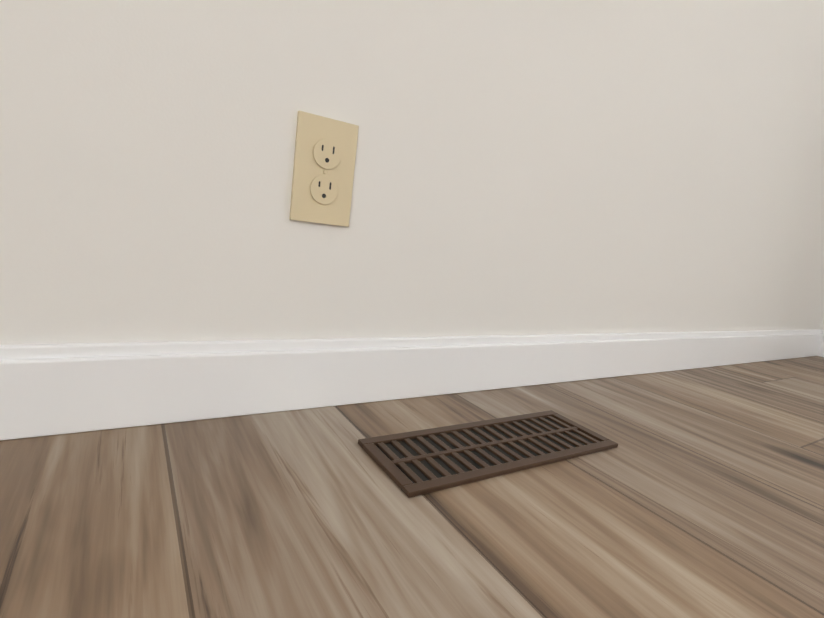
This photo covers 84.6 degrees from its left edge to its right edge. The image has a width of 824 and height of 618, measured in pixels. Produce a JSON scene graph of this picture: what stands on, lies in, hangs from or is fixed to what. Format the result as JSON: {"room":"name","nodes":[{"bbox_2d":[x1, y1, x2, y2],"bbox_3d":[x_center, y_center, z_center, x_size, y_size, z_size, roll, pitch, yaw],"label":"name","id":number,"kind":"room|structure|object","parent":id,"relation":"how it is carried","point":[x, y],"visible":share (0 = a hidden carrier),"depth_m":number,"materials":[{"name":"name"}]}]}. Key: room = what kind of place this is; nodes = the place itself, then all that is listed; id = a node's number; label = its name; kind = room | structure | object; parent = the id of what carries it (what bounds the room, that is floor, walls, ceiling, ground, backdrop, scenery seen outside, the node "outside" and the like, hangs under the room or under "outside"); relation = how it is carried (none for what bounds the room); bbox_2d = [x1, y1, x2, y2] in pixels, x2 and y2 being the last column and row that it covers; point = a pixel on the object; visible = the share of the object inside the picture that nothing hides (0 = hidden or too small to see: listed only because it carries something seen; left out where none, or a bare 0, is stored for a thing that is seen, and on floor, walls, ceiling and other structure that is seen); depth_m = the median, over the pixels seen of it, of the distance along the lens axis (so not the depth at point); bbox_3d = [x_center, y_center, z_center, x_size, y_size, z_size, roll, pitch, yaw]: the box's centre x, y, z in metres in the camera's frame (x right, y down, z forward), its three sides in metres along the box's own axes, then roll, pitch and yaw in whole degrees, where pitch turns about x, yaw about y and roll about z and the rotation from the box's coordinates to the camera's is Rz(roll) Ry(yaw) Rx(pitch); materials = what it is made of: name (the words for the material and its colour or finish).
{"room":"empty room","nodes":[
{"label":"empty room","id":0,"kind":"room"},
{"bbox_2d":[0,356,823,617],"bbox_3d":[2.162,0.733,-1.014,6.105,0.120,5.510,1,11,-32],"label":"floor","id":1,"kind":"structure","parent":0,"point":[697,493],"depth_m":0.37,"materials":[{"name":"brown wood"}]},
{"bbox_2d":[358,410,617,497],"bbox_3d":[0.097,0.153,0.514,0.300,0.005,0.105,1,11,-32],"label":"floor vent","id":2,"kind":"object","parent":1,"relation":"in","point":[417,463],"visible":1,"depth_m":0.49,"materials":[{"name":"brown metal"}]},
{"bbox_2d":[0,0,823,344],"bbox_3d":[0.920,-1.070,1.007,6.105,2.440,0.130,1,11,-32],"label":"wall","id":3,"kind":"structure","parent":0,"point":[578,166],"depth_m":0.57,"materials":[{"name":"paint"}]},
{"bbox_2d":[289,111,358,226],"bbox_3d":[-0.098,-0.155,0.511,0.070,0.115,0.008,1,11,-32],"label":"electrical outlet","id":4,"kind":"object","parent":3,"relation":"attached to","point":[324,166],"visible":1,"depth_m":0.51,"materials":[{"name":"beige plastic"}]},
{"bbox_2d":[0,329,823,440],"bbox_3d":[-0.160,0.078,0.525,3.485,0.085,0.014,1,11,-32],"label":"baseboard","id":5,"kind":"structure","parent":3,"relation":"attached to","point":[54,389],"depth_m":0.52,"materials":[{"name":"white wood"}]}
]}

